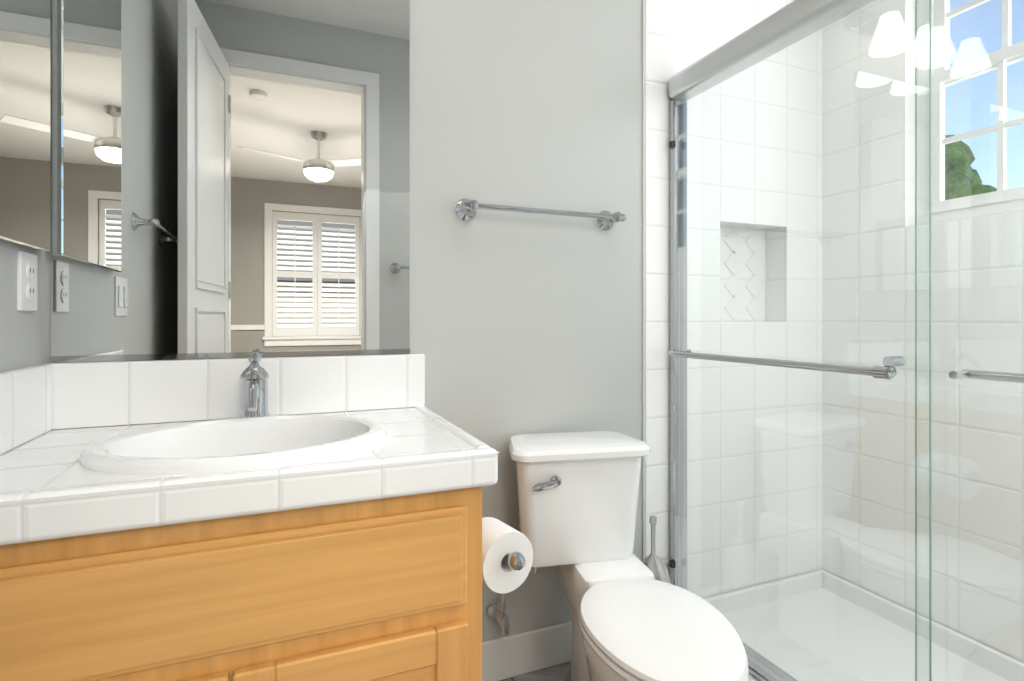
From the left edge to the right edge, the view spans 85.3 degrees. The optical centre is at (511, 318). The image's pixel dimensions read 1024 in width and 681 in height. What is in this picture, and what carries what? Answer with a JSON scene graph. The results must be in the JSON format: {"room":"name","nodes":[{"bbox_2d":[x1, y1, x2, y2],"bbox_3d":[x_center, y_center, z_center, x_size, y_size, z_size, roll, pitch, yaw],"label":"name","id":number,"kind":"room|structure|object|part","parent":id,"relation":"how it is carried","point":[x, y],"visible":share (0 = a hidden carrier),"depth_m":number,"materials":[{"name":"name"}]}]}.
{"room":"bathroom","nodes":[
{"label":"bathroom","id":0,"kind":"room"},
{"bbox_2d":[0,242,44,371],"bbox_3d":[-0.707,-0.296,0.346,0.120,2.620,1.980,0,0,-23],"label":"wall","id":1,"kind":"structure","parent":0,"point":[22,333],"depth_m":1.04,"materials":[{"name":"grey paint"}]},
{"bbox_2d":[0,0,49,251],"bbox_3d":[-0.869,-0.571,0.918,0.026,0.870,0.480,0,0,-23],"label":"medicine cabinet mirror","id":2,"kind":"object","parent":1,"relation":"attached to","point":[24,24],"visible":1,"depth_m":1.03,"materials":[{"name":"silver metal"}]},
{"bbox_2d":[17,251,36,310],"bbox_3d":[-0.945,-0.071,1.085,0.012,0.114,0.078,0,0,-23],"label":"outlet","id":3,"kind":"object","parent":1,"relation":"attached to","point":[26,262],"visible":1,"depth_m":1.07,"materials":[{"name":"white plastic"}]},
{"bbox_2d":[45,0,642,641],"bbox_3d":[-0.364,-0.296,1.496,1.635,2.620,0.120,0,0,-23],"label":"wall","id":4,"kind":"structure","parent":0,"point":[522,323],"depth_m":1.60,"materials":[{"name":"grey paint"}]},
{"bbox_2d":[0,354,424,454],"bbox_3d":[-0.502,0.164,1.069,0.810,0.140,0.558,0,0,-23],"label":"backsplash","id":5,"kind":"structure","parent":4,"relation":"attached to","point":[36,400],"depth_m":1.25,"materials":[{"name":"tile"}]},
{"bbox_2d":[50,0,409,362],"bbox_3d":[-0.621,-0.426,1.318,0.760,1.039,0.010,0,0,-23],"label":"vanity mirror","id":6,"kind":"object","parent":4,"relation":"attached to","point":[230,178],"visible":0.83,"depth_m":1.30,"materials":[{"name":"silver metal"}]},
{"bbox_2d":[482,621,570,680],"bbox_3d":[0.069,0.957,0.668,1.560,0.115,1.740,0,0,-23],"label":"baseboard","id":7,"kind":"structure","parent":4,"relation":"attached to","point":[505,657],"depth_m":1.58,"materials":[{"name":"white paint"}]},
{"bbox_2d":[455,198,626,230],"bbox_3d":[0.093,-0.299,1.583,0.514,0.062,0.083,0,0,-23],"label":"towel rail","id":8,"kind":"object","parent":4,"relation":"attached to","point":[465,209],"visible":1,"depth_m":1.54,"materials":[{"name":"silver metal"}]},
{"bbox_2d":[643,0,645,559],"bbox_3d":[0.417,-0.341,1.751,0.010,2.530,0.008,0,0,-23],"label":"trim","id":9,"kind":"structure","parent":4,"relation":"attached to","point":[644,4],"depth_m":1.75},
{"bbox_2d":[645,0,821,597],"bbox_3d":[0.810,-0.296,1.979,0.905,2.620,0.128,0,0,-23],"label":"tile","id":10,"kind":"structure","parent":4,"relation":"attached to","point":[754,137],"depth_m":1.90,"materials":[{"name":"white tile"}]},
{"bbox_2d":[720,229,763,319],"bbox_3d":[0.801,-0.158,2.005,0.292,0.332,0.002,0,0,-23],"label":"accent tiles","id":11,"kind":"structure","parent":4,"relation":"attached to","point":[733,240],"depth_m":2.02,"materials":[{"name":"white tile"}]},
{"bbox_2d":[499,661,570,680],"bbox_3d":[0.411,1.039,0.810,2.540,0.050,1.980,0,0,-23],"label":"floor","id":12,"kind":"structure","parent":0,"point":[561,672],"depth_m":1.58,"materials":[{"name":"tile"}]},
{"bbox_2d":[0,352,498,680],"bbox_3d":[-0.502,0.545,1.069,0.810,0.938,0.558,0,0,-23],"label":"vanity","id":13,"kind":"object","parent":12,"relation":"on","point":[254,517],"visible":1,"depth_m":0.88,"materials":[{"name":"brown wood"}]},
{"bbox_3d":[-0.414,0.413,0.830,0.729,0.171,0.021,0,0,-23],"label":"drawer","id":14,"kind":"part","parent":13,"relation":"part of","materials":[{"name":"brown wood"}]},
{"bbox_2d":[0,405,498,545],"bbox_3d":[-0.502,0.260,1.069,0.810,0.064,0.558,0,0,-23],"label":"countertop","id":15,"kind":"structure","parent":13,"relation":"on","point":[46,493],"depth_m":0.84,"materials":[{"name":"tile"}]},
{"bbox_2d":[79,415,387,474],"bbox_3d":[-0.488,0.306,1.031,0.505,0.186,0.385,0,0,-23],"label":"sink","id":16,"kind":"object","parent":15,"relation":"in","point":[250,442],"depth_m":1.05,"materials":[{"name":"white ceramic"}]},
{"bbox_2d":[222,352,285,418],"bbox_3d":[-0.564,0.155,1.214,0.158,0.158,0.166,0,0,-23],"label":"faucet","id":17,"kind":"object","parent":15,"relation":"on","point":[254,379],"depth_m":1.22,"materials":[{"name":"silver metal"}]},
{"bbox_3d":[-0.414,0.711,0.830,0.621,0.366,0.021,0,0,-23],"label":"door","id":18,"kind":"part","parent":13,"relation":"part of","materials":[{"name":"brown wood"}]},
{"bbox_2d":[482,517,532,592],"bbox_3d":[-0.043,0.497,1.171,0.157,0.124,0.192,0,0,-23],"label":"toilet paper holder","id":19,"kind":"object","parent":13,"relation":"attached to","point":[507,553],"visible":0.55,"depth_m":1.13,"materials":[{"name":"white paper"}]},
{"bbox_2d":[487,431,748,680],"bbox_3d":[0.240,0.669,1.285,0.377,0.690,0.708,0,0,-23],"label":"toilet","id":20,"kind":"object","parent":12,"relation":"on","point":[577,492],"visible":0.98,"depth_m":1.39,"materials":[{"name":"white ceramic"}]},
{"bbox_3d":[0.089,0.411,1.378,0.080,0.032,0.026,0,0,-23],"label":"flush lever","id":21,"kind":"part","parent":20,"relation":"part of","materials":[{"name":"silver metal"}]},
{"bbox_3d":[0.158,0.341,1.491,0.371,0.034,0.264,0,0,-23],"label":"tank lid","id":22,"kind":"part","parent":20,"relation":"part of","materials":[{"name":"white ceramic"}]},
{"bbox_3d":[0.310,0.658,1.158,0.314,0.013,0.420,0,0,-23],"label":"seat","id":23,"kind":"part","parent":20,"relation":"part of","materials":[{"name":"white plastic"}]},
{"bbox_3d":[0.303,0.645,1.174,0.311,0.038,0.455,0,0,-23],"label":"lid","id":24,"kind":"part","parent":20,"relation":"part of","materials":[{"name":"white plastic"}]},
{"bbox_2d":[642,516,670,583],"bbox_3d":[0.411,0.794,1.617,0.104,0.440,0.104,0,0,-23],"label":"toilet brush","id":25,"kind":"object","parent":12,"relation":"on","point":[652,562],"visible":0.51,"depth_m":1.60,"materials":[{"name":"silver metal"}]},
{"bbox_2d":[668,0,1023,680],"bbox_3d":[0.818,0.084,1.095,0.147,1.709,1.510,0,0,-23],"label":"shower","id":26,"kind":"object","parent":12,"relation":"on","point":[797,20],"visible":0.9,"depth_m":1.59,"materials":[{"name":"silver metal"}]},
{"bbox_3d":[0.818,0.121,1.094,0.070,1.634,1.510,0,0,-23],"label":"door rail frame","id":27,"kind":"part","parent":26,"relation":"part of","materials":[{"name":"silver metal"}]},
{"bbox_3d":[0.818,-0.734,1.094,0.080,0.075,1.510,0,0,-23],"label":"door rail","id":28,"kind":"part","parent":26,"relation":"part of","materials":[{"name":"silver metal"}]},
{"bbox_2d":[703,570,1023,680],"bbox_3d":[1.090,0.968,1.207,0.739,0.092,1.510,0,0,-23],"label":"shower pan","id":29,"kind":"object","parent":26,"relation":"attached to","point":[820,625],"depth_m":1.69,"materials":[{"name":"white ceramic"}]},
{"bbox_2d":[822,0,1023,662],"bbox_3d":[1.528,-0.296,1.274,0.120,2.620,1.980,0,0,-23],"label":"wall","id":30,"kind":"structure","parent":0,"point":[868,54],"depth_m":1.78,"materials":[{"name":"white tile"}]},
{"bbox_2d":[917,0,1023,224],"bbox_3d":[1.482,-0.748,1.457,0.065,0.912,0.760,0,0,-23],"label":"shower window","id":31,"kind":"structure","parent":30,"relation":"attached to","point":[922,5],"depth_m":1.77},
{"bbox_2d":[931,0,1023,212],"bbox_3d":[1.463,-0.748,1.449,0.064,0.832,0.680,0,0,-23],"label":"sash","id":32,"kind":"object","parent":31,"relation":"attached to","point":[944,76],"depth_m":1.68,"materials":[{"name":"white wood"}]},
{"label":"outside","id":33,"kind":"structure","parent":0,"visible":0},
{"bbox_3d":[10.593,4.264,0.566,100.000,0.100,90.000,0,0,-23],"label":"ground","id":34,"kind":"structure","parent":33,"visible":0},
{"bbox_2d":[945,135,996,199],"bbox_3d":[10.341,-1.927,13.519,2.384,5.085,3.017,0,0,21],"label":"tree","id":35,"kind":"object","parent":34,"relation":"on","point":[961,180],"visible":0.13,"depth_m":12.79,"materials":[{"name":"green plant"}]}
]}

